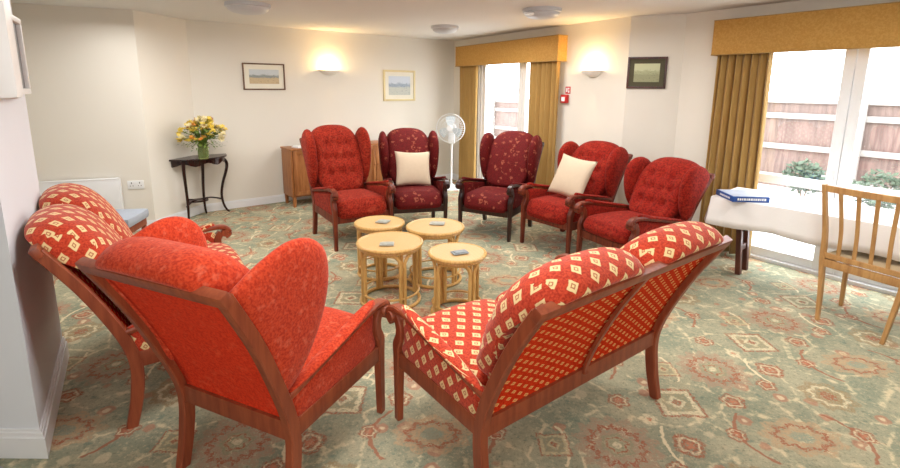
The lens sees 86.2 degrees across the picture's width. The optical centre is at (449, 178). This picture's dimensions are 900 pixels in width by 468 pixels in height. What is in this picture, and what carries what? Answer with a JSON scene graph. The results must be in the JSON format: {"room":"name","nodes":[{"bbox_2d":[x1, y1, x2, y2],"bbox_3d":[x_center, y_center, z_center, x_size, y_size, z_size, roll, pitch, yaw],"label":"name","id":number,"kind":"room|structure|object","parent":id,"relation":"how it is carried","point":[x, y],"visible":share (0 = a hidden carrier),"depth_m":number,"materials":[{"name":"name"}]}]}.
{"room":"care facility","nodes":[
{"label":"care facility","id":0,"kind":"room"},
{"bbox_2d":[0,0,61,428],"bbox_3d":[-2.955,-0.027,2.194,2.490,2.280,0.750,1,11,0],"label":"wall","id":1,"kind":"structure","parent":0,"point":[30,327],"depth_m":2.03,"materials":[{"name":"white paint"}]},
{"bbox_2d":[0,0,23,98],"bbox_3d":[-1.683,-0.605,1.764,0.104,0.620,0.142,-7,13,-33],"label":"upper cabinet","id":2,"kind":"object","parent":1,"relation":"attached to","point":[11,87],"visible":1,"depth_m":1.76,"materials":[{"name":"white plastic"}]},
{"bbox_2d":[12,15,30,93],"bbox_3d":[-1.907,-0.535,2.079,0.061,0.340,0.420,-7,13,-33],"label":"frame","id":3,"kind":"object","parent":1,"relation":"attached to","point":[16,21],"visible":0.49,"depth_m":2.23,"materials":[{"name":"grey metal"}]},
{"bbox_2d":[0,336,68,458],"bbox_3d":[-2.948,1.031,2.391,2.524,0.128,0.778,1,11,0],"label":"baseboard","id":4,"kind":"structure","parent":1,"relation":"attached to","point":[14,443],"depth_m":2.02,"materials":[{"name":"white paint"}]},
{"bbox_2d":[11,3,154,220],"bbox_3d":[-3.721,-0.550,4.910,1.073,2.280,0.140,-4,12,-21],"label":"wall","id":5,"kind":"structure","parent":0,"point":[84,104],"depth_m":4.81,"materials":[{"name":"beige paint"}]},
{"bbox_2d":[38,177,123,208],"bbox_3d":[-3.746,0.303,4.940,0.754,0.592,0.087,-4,12,-21],"label":"radiator","id":6,"kind":"object","parent":5,"relation":"attached to","point":[110,189],"visible":0.25,"depth_m":4.94,"materials":[{"name":"white metal"}]},
{"bbox_2d":[127,180,143,188],"bbox_3d":[-3.332,0.068,5.101,0.150,0.090,0.011,-4,12,-21],"label":"wall socket","id":7,"kind":"object","parent":5,"relation":"attached to","point":[138,184],"visible":1,"depth_m":5.10,"materials":[{"name":"white plastic"}]},
{"bbox_2d":[136,220,154,230],"bbox_3d":[-3.702,0.534,5.043,1.073,0.100,0.016,-4,12,-21],"label":"baseboard","id":8,"kind":"structure","parent":5,"relation":"attached to","point":[149,222],"depth_m":5.20,"materials":[{"name":"white paint"}]},
{"bbox_2d":[133,10,201,220],"bbox_3d":[-3.188,-0.638,5.396,0.140,2.280,0.716,3,11,12],"label":"wall","id":9,"kind":"structure","parent":0,"point":[161,41],"depth_m":5.31,"materials":[{"name":"beige paint"}]},
{"bbox_2d":[156,205,202,220],"bbox_3d":[-3.121,0.437,5.583,0.017,0.100,0.716,3,11,12],"label":"baseboard","id":10,"kind":"structure","parent":9,"relation":"attached to","point":[196,210],"depth_m":5.73,"materials":[{"name":"white paint"}]},
{"bbox_2d":[185,20,453,203],"bbox_3d":[-1.534,-0.916,6.934,3.890,2.280,0.140,-8,13,-36],"label":"wall","id":11,"kind":"structure","parent":0,"point":[257,122],"depth_m":6.40,"materials":[{"name":"beige paint"}]},
{"bbox_2d":[242,63,285,89],"bbox_3d":[-2.362,-1.292,6.119,0.520,0.330,0.021,-8,13,-36],"label":"framed picture","id":12,"kind":"object","parent":11,"relation":"attached to","point":[256,76],"visible":1,"depth_m":6.11},
{"bbox_2d":[249,69,278,83],"bbox_3d":[-2.362,-1.292,6.119,0.368,0.178,0.002,-8,13,-37],"label":"painting","id":13,"kind":"object","parent":12,"relation":"attached to","point":[256,76],"depth_m":6.12},
{"bbox_2d":[202,173,452,212],"bbox_3d":[-1.497,0.167,7.077,3.890,0.100,0.016,-8,13,-36],"label":"baseboard","id":14,"kind":"structure","parent":11,"relation":"attached to","point":[210,207],"depth_m":6.26,"materials":[{"name":"white paint"}]},
{"bbox_2d":[319,70,338,74],"bbox_3d":[-1.639,-1.448,6.584,0.290,0.074,0.118,-8,13,-36],"label":"wall lamp","id":15,"kind":"object","parent":11,"relation":"attached to","point":[325,72],"visible":1,"depth_m":6.55,"materials":[{"name":"white paint"}]},
{"bbox_2d":[383,70,414,100],"bbox_3d":[-0.767,-1.410,7.323,0.560,0.460,0.021,-8,13,-36],"label":"framed picture","id":16,"kind":"object","parent":11,"relation":"attached to","point":[398,85],"visible":1,"depth_m":7.32},
{"bbox_2d":[389,76,409,94],"bbox_3d":[-0.768,-1.411,7.324,0.380,0.280,0.002,-8,13,-36],"label":"painting","id":17,"kind":"object","parent":16,"relation":"attached to","point":[398,85],"depth_m":7.32},
{"bbox_2d":[10,0,798,40],"bbox_3d":[0.102,-1.385,3.060,8.860,0.120,10.010,1,11,0],"label":"ceiling","id":18,"kind":"structure","parent":0,"point":[399,18],"depth_m":4.78,"materials":[{"name":"paint"}]},
{"bbox_2d":[224,0,270,14],"bbox_3d":[-1.856,-1.554,4.421,0.400,0.092,0.400,1,11,0],"label":"ceiling light","id":19,"kind":"object","parent":18,"relation":"attached to","point":[244,7],"visible":1,"depth_m":4.29,"materials":[{"name":"glass"}]},
{"bbox_2d":[226,5,268,14],"bbox_3d":[-1.856,-1.536,4.424,0.360,0.056,0.360,1,11,0],"label":"diffuser","id":20,"kind":"object","parent":19,"relation":"attached to","point":[240,9],"depth_m":4.32,"materials":[{"name":"glass"}]},
{"bbox_2d":[431,24,458,33],"bbox_3d":[-0.064,-1.820,5.904,0.340,0.092,0.340,1,11,0],"label":"ceiling light","id":21,"kind":"object","parent":18,"relation":"attached to","point":[440,28],"visible":1,"depth_m":5.79,"materials":[{"name":"glass"}]},
{"bbox_2d":[433,28,456,33],"bbox_3d":[-0.064,-1.802,5.907,0.306,0.056,0.306,1,11,0],"label":"diffuser","id":22,"kind":"object","parent":21,"relation":"attached to","point":[437,30],"depth_m":5.81,"materials":[{"name":"glass"}]},
{"bbox_2d":[522,6,561,19],"bbox_3d":[0.872,-1.558,4.568,0.374,0.092,0.370,1,11,0],"label":"ceiling light","id":23,"kind":"object","parent":18,"relation":"attached to","point":[536,12],"visible":1,"depth_m":4.44,"materials":[{"name":"glass"}]},
{"bbox_2d":[525,10,559,19],"bbox_3d":[0.874,-1.540,4.571,0.333,0.056,0.333,1,11,0],"label":"diffuser","id":24,"kind":"object","parent":23,"relation":"attached to","point":[532,14],"depth_m":4.45,"materials":[{"name":"glass"}]},
{"bbox_2d":[0,179,899,467],"bbox_3d":[0.081,0.962,3.506,8.860,0.100,10.010,1,11,0],"label":"floor","id":25,"kind":"structure","parent":0,"point":[749,377],"depth_m":2.45,"materials":[{"name":"carpet"}]},
{"bbox_2d":[115,208,148,232],"bbox_3d":[-2.905,0.527,4.197,0.400,0.445,0.400,-1,11,-10],"label":"stool","id":26,"kind":"object","parent":25,"relation":"on","point":[135,219],"visible":0.27,"depth_m":4.20,"materials":[{"name":"blue fabric"}]},
{"bbox_2d":[24,183,243,428],"bbox_3d":[-1.624,0.543,2.698,0.979,1.007,1.224,-7,13,-35],"label":"settee","id":27,"kind":"object","parent":25,"relation":"on","point":[72,222],"visible":0.38,"depth_m":2.13,"materials":[{"name":"red fabric"}]},
{"bbox_2d":[24,204,121,268],"bbox_3d":[-1.667,0.392,2.269,0.449,0.552,0.584,-7,13,-35],"label":"cushion","id":28,"kind":"object","parent":27,"relation":"on","point":[68,233],"depth_m":2.02,"materials":[{"name":"fabric"}]},
{"bbox_2d":[39,183,132,238],"bbox_3d":[-2.009,0.300,2.739,0.449,0.552,0.584,-7,13,-35],"label":"cushion","id":29,"kind":"object","parent":27,"relation":"on","point":[85,197],"depth_m":2.57,"materials":[{"name":"fabric"}]},
{"bbox_2d":[207,243,243,264],"bbox_3d":[-1.651,0.555,3.023,0.618,0.154,0.544,-7,13,-35],"label":"seat cushion","id":30,"kind":"object","parent":27,"relation":"on","point":[221,247],"depth_m":3.14,"materials":[{"name":"fabric"}]},
{"bbox_2d":[169,153,229,218],"bbox_3d":[-2.973,0.113,5.653,0.740,0.728,0.370,-6,13,-31],"label":"table","id":31,"kind":"object","parent":25,"relation":"on","point":[194,161],"visible":0.72,"depth_m":5.59,"materials":[{"name":"brown wood"}]},
{"bbox_2d":[175,115,227,158],"bbox_3d":[-2.798,-0.466,5.424,0.575,0.497,0.525,1,11,0],"label":"flower vase","id":32,"kind":"object","parent":31,"relation":"on","point":[207,124],"visible":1,"depth_m":5.37,"materials":[{"name":"green glass"}]},
{"bbox_2d":[75,216,390,467],"bbox_3d":[-0.760,0.661,1.964,0.694,1.064,0.979,5,12,23],"label":"armchair","id":33,"kind":"object","parent":25,"relation":"on","point":[261,348],"visible":0.99,"depth_m":1.68,"materials":[{"name":"red fabric"}]},
{"bbox_2d":[95,237,249,291],"bbox_3d":[-0.866,0.482,1.683,0.534,0.609,0.449,5,12,23],"label":"cushion","id":34,"kind":"object","parent":33,"relation":"on","point":[132,264],"depth_m":1.45,"materials":[{"name":"red fabric"}]},
{"bbox_2d":[300,306,353,371],"bbox_3d":[-0.695,0.733,2.130,0.511,0.154,0.618,5,12,23],"label":"seat cushion","id":35,"kind":"object","parent":33,"relation":"on","point":[332,319],"depth_m":2.14,"materials":[{"name":"red fabric"}]},
{"bbox_2d":[280,140,382,207],"bbox_3d":[-1.461,-0.101,6.723,1.644,0.760,0.392,-8,13,-36],"label":"sideboard","id":36,"kind":"object","parent":25,"relation":"on","point":[295,178],"visible":0.27,"depth_m":6.22,"materials":[{"name":"brown wood"}]},
{"bbox_2d":[280,140,377,150],"bbox_3d":[-1.463,-0.465,6.661,1.644,0.022,0.375,-8,13,-36],"label":"countertop","id":37,"kind":"structure","parent":36,"relation":"on","point":[373,142],"depth_m":6.22,"materials":[{"name":"brown wood"}]},
{"bbox_2d":[299,125,395,251],"bbox_3d":[-1.078,0.041,5.002,0.700,1.141,1.009,-6,13,-33],"label":"armchair","id":38,"kind":"object","parent":25,"relation":"on","point":[337,161],"visible":1,"depth_m":4.98,"materials":[{"name":"red fabric"},{"name":"mahogany"}]},
{"bbox_2d":[312,125,362,190],"bbox_3d":[-1.225,-0.233,5.183,0.528,0.673,0.463,-6,13,-33],"label":"cushion","id":39,"kind":"object","parent":38,"relation":"on","point":[338,153],"depth_m":5.08,"materials":[{"name":"red fabric"}]},
{"bbox_2d":[336,189,386,218],"bbox_3d":[-0.988,0.238,4.896,0.526,0.188,0.636,-6,13,-33],"label":"seat cushion","id":40,"kind":"object","parent":38,"relation":"on","point":[351,203],"depth_m":4.69,"materials":[{"name":"red fabric"}]},
{"bbox_2d":[354,215,404,280],"bbox_3d":[-0.585,0.579,4.020,0.420,0.450,0.420,-3,11,-17],"label":"table","id":41,"kind":"object","parent":25,"relation":"on","point":[367,225],"visible":0.58,"depth_m":3.92,"materials":[{"name":"wood"}]},
{"bbox_2d":[375,219,390,223],"bbox_3d":[-0.553,0.352,3.967,0.100,0.011,0.090,4,11,17],"label":"coaster","id":42,"kind":"object","parent":41,"relation":"on","point":[385,221],"visible":1,"depth_m":3.95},
{"bbox_2d":[356,231,422,307],"bbox_3d":[-0.436,0.673,3.518,0.485,0.455,0.485,-6,13,-31],"label":"table","id":43,"kind":"object","parent":25,"relation":"on","point":[405,243],"visible":0.92,"depth_m":3.42,"materials":[{"name":"wood"}]},
{"bbox_2d":[379,241,393,245],"bbox_3d":[-0.444,0.459,3.386,0.100,0.011,0.070,0,11,-3],"label":"coaster","id":44,"kind":"object","parent":43,"relation":"on","point":[389,243],"visible":1,"depth_m":3.37,"materials":[{"name":"white"}]},
{"bbox_2d":[378,128,449,217],"bbox_3d":[-0.427,0.001,5.425,0.691,1.074,0.999,-2,11,-14],"label":"armchair","id":45,"kind":"object","parent":25,"relation":"on","point":[413,198],"visible":0.73,"depth_m":5.43,"materials":[{"name":"red fabric"}]},
{"bbox_2d":[387,128,430,181],"bbox_3d":[-0.490,-0.277,5.639,0.520,0.610,0.458,-2,11,-14],"label":"cushion","id":46,"kind":"object","parent":45,"relation":"on","point":[408,140],"depth_m":5.56,"materials":[{"name":"fabric"}]},
{"bbox_2d":[395,151,430,185],"bbox_3d":[-0.411,-0.109,5.343,0.403,0.378,0.200,-1,11,-10],"label":"cushion","id":47,"kind":"object","parent":45,"relation":"on","point":[412,168],"visible":1,"depth_m":5.29,"materials":[{"name":"beige fabric"}]},
{"bbox_2d":[394,184,441,209],"bbox_3d":[-0.389,0.181,5.295,0.521,0.186,0.630,-2,11,-14],"label":"seat cushion","id":48,"kind":"object","parent":45,"relation":"on","point":[413,196],"depth_m":5.04,"materials":[{"name":"red fabric"}]},
{"bbox_2d":[406,218,464,288],"bbox_3d":[-0.120,0.601,3.911,0.475,0.455,0.475,9,14,38],"label":"table","id":49,"kind":"object","parent":25,"relation":"on","point":[452,228],"visible":0.65,"depth_m":3.79,"materials":[{"name":"wood"}]},
{"bbox_2d":[429,221,444,224],"bbox_3d":[-0.103,0.363,3.907,0.120,0.011,0.080,2,11,6],"label":"coaster","id":50,"kind":"object","parent":49,"relation":"on","point":[431,222],"visible":1,"depth_m":3.89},
{"bbox_2d":[436,113,464,190],"bbox_3d":[0.024,-0.415,7.372,0.439,1.160,0.410,3,11,12],"label":"pedestal fan","id":51,"kind":"object","parent":25,"relation":"on","point":[451,127],"visible":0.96,"depth_m":7.24,"materials":[{"name":"white plastic"}]},
{"bbox_2d":[428,242,486,313],"bbox_3d":[0.049,0.717,3.322,0.405,0.450,0.405,-7,13,-35],"label":"table","id":52,"kind":"object","parent":25,"relation":"on","point":[440,254],"visible":0.84,"depth_m":3.23,"materials":[{"name":"wood"}]},
{"bbox_2d":[450,249,468,254],"bbox_3d":[0.066,0.496,3.240,0.110,0.011,0.070,-4,12,-23],"label":"coaster","id":53,"kind":"object","parent":52,"relation":"on","point":[463,251],"visible":1,"depth_m":3.23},
{"bbox_2d":[455,131,543,241],"bbox_3d":[0.568,0.034,5.326,0.684,1.064,0.989,6,12,28],"label":"armchair","id":54,"kind":"object","parent":25,"relation":"on","point":[510,160],"visible":0.93,"depth_m":5.31,"materials":[{"name":"red fabric"}]},
{"bbox_2d":[464,186,508,212],"bbox_3d":[0.487,0.209,5.213,0.516,0.184,0.624,6,12,28],"label":"seat cushion","id":55,"kind":"object","parent":54,"relation":"on","point":[477,199],"depth_m":5.00,"materials":[{"name":"red fabric"}]},
{"bbox_2d":[486,131,532,186],"bbox_3d":[0.701,-0.234,5.513,0.515,0.604,0.454,6,12,28],"label":"cushion","id":56,"kind":"object","parent":54,"relation":"on","point":[507,154],"depth_m":5.41,"materials":[{"name":"red fabric"}]},
{"bbox_2d":[386,221,732,467],"bbox_3d":[0.475,0.658,2.193,1.224,1.007,0.979,-7,13,-36],"label":"settee","id":57,"kind":"object","parent":25,"relation":"on","point":[571,319],"visible":1,"depth_m":1.86,"materials":[{"name":"red fabric"}]},
{"bbox_2d":[423,299,497,386],"bbox_3d":[0.157,0.733,2.174,0.544,0.154,0.618,-7,13,-36],"label":"seat cushion","id":58,"kind":"object","parent":57,"relation":"on","point":[462,326],"depth_m":2.14,"materials":[{"name":"fabric"}]},
{"bbox_2d":[496,290,506,300],"bbox_3d":[0.596,0.675,2.496,0.544,0.154,0.618,-7,13,-36],"label":"seat cushion","id":59,"kind":"object","parent":57,"relation":"on","point":[499,296],"depth_m":2.54,"materials":[{"name":"fabric"}]},
{"bbox_2d":[476,247,644,376],"bbox_3d":[0.400,0.506,1.769,0.584,0.552,0.449,-7,13,-36],"label":"cushion","id":60,"kind":"object","parent":57,"relation":"on","point":[580,295],"depth_m":1.61,"materials":[{"name":"fabric"}]},
{"bbox_2d":[620,221,723,265],"bbox_3d":[0.871,0.445,2.115,0.584,0.552,0.449,-7,13,-36],"label":"cushion","id":61,"kind":"object","parent":57,"relation":"on","point":[686,243],"depth_m":1.89,"materials":[{"name":"fabric"}]},
{"bbox_2d":[518,140,632,253],"bbox_3d":[1.256,0.154,4.847,0.999,1.018,0.688,-8,14,-38],"label":"armchair","id":62,"kind":"object","parent":25,"relation":"on","point":[539,205],"visible":0.74,"depth_m":4.72,"materials":[{"name":"red fabric"}]},
{"bbox_2d":[526,194,585,224],"bbox_3d":[1.125,0.285,4.766,0.630,0.186,0.521,-8,14,-38],"label":"seat cushion","id":63,"kind":"object","parent":62,"relation":"on","point":[551,209],"depth_m":4.61,"materials":[{"name":"red fabric"}]},
{"bbox_2d":[547,153,597,196],"bbox_3d":[1.198,-0.011,4.741,0.215,0.419,0.456,-7,13,-34],"label":"cushion","id":64,"kind":"object","parent":62,"relation":"on","point":[572,175],"visible":0.94,"depth_m":4.68,"materials":[{"name":"beige fabric"}]},
{"bbox_2d":[571,140,618,194],"bbox_3d":[1.470,-0.103,4.968,0.458,0.554,0.518,-8,14,-38],"label":"cushion","id":65,"kind":"object","parent":62,"relation":"on","point":[600,152],"depth_m":4.82,"materials":[{"name":"red fabric"}]},
{"bbox_2d":[574,157,714,252],"bbox_3d":[1.644,0.324,4.127,0.979,0.962,0.672,-5,12,-27],"label":"armchair","id":66,"kind":"object","parent":25,"relation":"on","point":[664,191],"visible":0.84,"depth_m":4.06,"materials":[{"name":"red fabric"}]},
{"bbox_2d":[583,211,644,244],"bbox_3d":[1.499,0.395,4.063,0.618,0.154,0.511,-5,12,-27],"label":"seat cushion","id":67,"kind":"object","parent":66,"relation":"on","point":[610,227],"depth_m":3.97,"materials":[{"name":"red fabric"}]},
{"bbox_2d":[629,157,699,217],"bbox_3d":[1.880,0.079,4.207,0.449,0.507,0.506,-5,12,-27],"label":"cushion","id":68,"kind":"object","parent":66,"relation":"on","point":[654,186],"depth_m":4.16,"materials":[{"name":"red fabric"}]},
{"bbox_2d":[735,229,749,274],"bbox_3d":[2.871,0.588,3.484,0.556,0.696,1.676,-9,14,-40],"label":"table leg","id":69,"kind":"object","parent":25,"relation":"on","point":[742,236],"visible":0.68,"depth_m":4.09,"materials":[{"name":"brown wood"}]},
{"bbox_2d":[704,187,899,261],"bbox_3d":[2.871,0.344,3.440,0.703,0.221,1.821,-9,14,-40],"label":"tablecloth","id":70,"kind":"object","parent":69,"relation":"on","point":[793,217],"visible":0.8,"depth_m":3.47,"materials":[{"name":"white fabric"}]},
{"bbox_2d":[716,189,769,202],"bbox_3d":[2.298,0.137,3.788,0.271,0.044,0.271,1,11,4],"label":"game","id":71,"kind":"object","parent":70,"relation":"on","point":[731,195],"visible":1,"depth_m":3.70,"materials":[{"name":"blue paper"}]},
{"bbox_2d":[718,189,766,196],"bbox_3d":[2.299,0.116,3.784,0.254,0.002,0.254,1,11,4],"label":"print","id":72,"kind":"object","parent":71,"relation":"on","point":[725,192],"depth_m":3.77},
{"bbox_2d":[815,184,899,344],"bbox_3d":[2.775,0.525,3.148,0.468,0.945,0.518,-5,12,-27],"label":"dining chair","id":73,"kind":"object","parent":25,"relation":"on","point":[888,267],"visible":0.92,"depth_m":3.08,"materials":[{"name":"brown wood"}]},
{"bbox_2d":[453,16,630,202],"bbox_3d":[1.017,-0.835,6.631,0.140,2.280,3.439,-6,13,-31],"label":"wall","id":74,"kind":"structure","parent":0,"point":[594,110],"depth_m":5.52,"materials":[{"name":"beige paint"}]},
{"bbox_2d":[453,173,458,179],"bbox_3d":[0.941,0.243,6.794,0.016,0.100,3.439,-6,13,-31],"label":"baseboard","id":75,"kind":"structure","parent":74,"relation":"attached to","point":[455,176],"depth_m":8.13,"materials":[{"name":"white paint"}]},
{"bbox_2d":[455,34,567,66],"bbox_3d":[0.740,-1.729,6.646,0.154,0.304,2.280,-6,13,-31],"label":"curtain pelmet","id":76,"kind":"object","parent":74,"relation":"attached to","point":[551,47],"visible":0.96,"depth_m":6.32,"materials":[{"name":"fabric"}]},
{"bbox_2d":[459,66,477,182],"bbox_3d":[0.282,-0.852,7.566,0.092,1.910,0.503,-6,13,-31],"label":"curtain","id":77,"kind":"object","parent":76,"relation":"hanging from","point":[468,74],"visible":0.83,"depth_m":7.52,"materials":[{"name":"gold fabric"}]},
{"bbox_2d":[528,61,559,188],"bbox_3d":[1.170,-0.573,6.143,0.092,1.910,0.543,-6,13,-31],"label":"curtain","id":78,"kind":"object","parent":76,"relation":"hanging from","point":[544,76],"visible":0.66,"depth_m":6.06,"materials":[{"name":"gold fabric"}]},
{"bbox_2d":[478,63,557,178],"bbox_3d":[0.939,-0.720,6.771,0.130,2.040,1.720,-6,13,-31],"label":"door","id":79,"kind":"structure","parent":74,"relation":"in","point":[523,89],"depth_m":6.68,"materials":[{"name":"white paint"}]},
{"bbox_2d":[560,94,568,102],"bbox_3d":[1.383,-0.962,5.818,0.049,0.100,0.100,-6,13,-31],"label":"fire alarm","id":80,"kind":"object","parent":74,"relation":"attached to","point":[563,98],"visible":1,"depth_m":5.79,"materials":[{"name":"red plastic"}]},
{"bbox_2d":[565,87,570,93],"bbox_3d":[1.418,-1.060,5.785,0.006,0.085,0.080,-6,13,-31],"label":"fire sign","id":81,"kind":"object","parent":74,"relation":"attached to","point":[567,91],"visible":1,"depth_m":5.79,"materials":[{"name":"red plastic"}]},
{"bbox_2d":[582,70,603,76],"bbox_3d":[1.570,-1.174,5.403,0.118,0.074,0.290,-6,13,-31],"label":"wall lamp","id":82,"kind":"object","parent":74,"relation":"attached to","point":[590,73],"visible":1,"depth_m":5.35,"materials":[{"name":"white glass"}]},
{"bbox_2d":[617,14,686,204],"bbox_3d":[2.121,-0.539,5.126,0.516,2.280,0.140,5,12,21],"label":"wall pillar","id":83,"kind":"structure","parent":0,"point":[650,115],"depth_m":4.98,"materials":[{"name":"beige paint"}]},
{"bbox_2d":[626,57,667,88],"bbox_3d":[2.032,-1.090,4.970,0.380,0.320,0.022,5,12,21],"label":"framed picture","id":84,"kind":"object","parent":83,"relation":"attached to","point":[642,72],"visible":1,"depth_m":4.97},
{"bbox_2d":[633,63,659,81],"bbox_3d":[2.033,-1.090,4.970,0.246,0.186,0.002,5,12,21],"label":"painting","id":85,"kind":"object","parent":84,"relation":"attached to","point":[642,72],"depth_m":4.97},
{"bbox_2d":[673,0,899,221],"bbox_3d":[3.414,-0.239,3.614,0.140,2.280,3.503,-7,13,-35],"label":"wall","id":86,"kind":"structure","parent":0,"point":[698,73],"depth_m":4.71,"materials":[{"name":"beige paint"}]},
{"bbox_2d":[711,1,899,55],"bbox_3d":[3.175,-1.115,3.538,0.154,0.314,2.380,-7,13,-35],"label":"curtain pelmet","id":87,"kind":"object","parent":86,"relation":"attached to","point":[872,25],"visible":0.87,"depth_m":3.82,"materials":[{"name":"gold fabric"}]},
{"bbox_2d":[699,53,773,257],"bbox_3d":[2.632,-0.240,4.463,0.088,1.910,0.503,-7,13,-35],"label":"curtain","id":88,"kind":"object","parent":87,"relation":"hanging from","point":[742,81],"visible":0.6,"depth_m":4.41,"materials":[{"name":"gold fabric"}]},
{"bbox_2d":[750,48,899,295],"bbox_3d":[3.205,-0.154,3.906,0.142,2.040,1.580,-7,13,-35],"label":"window frame","id":89,"kind":"structure","parent":86,"relation":"in","point":[856,66],"depth_m":3.89,"materials":[{"name":"white paint"}]},
{"label":"outside","id":90,"kind":"structure","parent":0,"visible":0},
{"bbox_2d":[751,184,895,276],"bbox_3d":[5.497,0.338,7.180,13.000,0.090,14.000,1,11,0],"label":"ground","id":91,"kind":"structure","parent":90,"point":[762,239],"depth_m":5.10,"materials":[{"name":"white concrete"}]},
{"bbox_2d":[489,98,528,137],"bbox_3d":[2.885,-1.163,11.303,0.210,1.310,5.125,-9,14,-42],"label":"fence","id":92,"kind":"object","parent":91,"relation":"on","point":[503,113],"visible":0.19,"depth_m":12.86,"materials":[{"name":"wood"}]},
{"bbox_2d":[782,158,826,196],"bbox_3d":[4.771,0.072,6.459,0.532,0.692,0.554,1,11,0],"label":"shrub","id":93,"kind":"object","parent":91,"relation":"on","point":[810,168],"visible":0.67,"depth_m":6.38,"materials":[{"name":"green plant"}]},
{"bbox_2d":[758,98,899,201],"bbox_3d":[6.275,-0.273,6.278,0.211,1.500,7.740,-8,13,-36],"label":"fence","id":94,"kind":"object","parent":91,"relation":"on","point":[796,130],"visible":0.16,"depth_m":7.21,"materials":[{"name":"beige wood"}]},
{"bbox_2d":[851,169,899,209],"bbox_3d":[5.251,0.211,5.873,0.581,0.646,0.603,1,11,0],"label":"shrub","id":95,"kind":"object","parent":91,"relation":"on","point":[894,182],"visible":0.59,"depth_m":5.83,"materials":[{"name":"green plant"}]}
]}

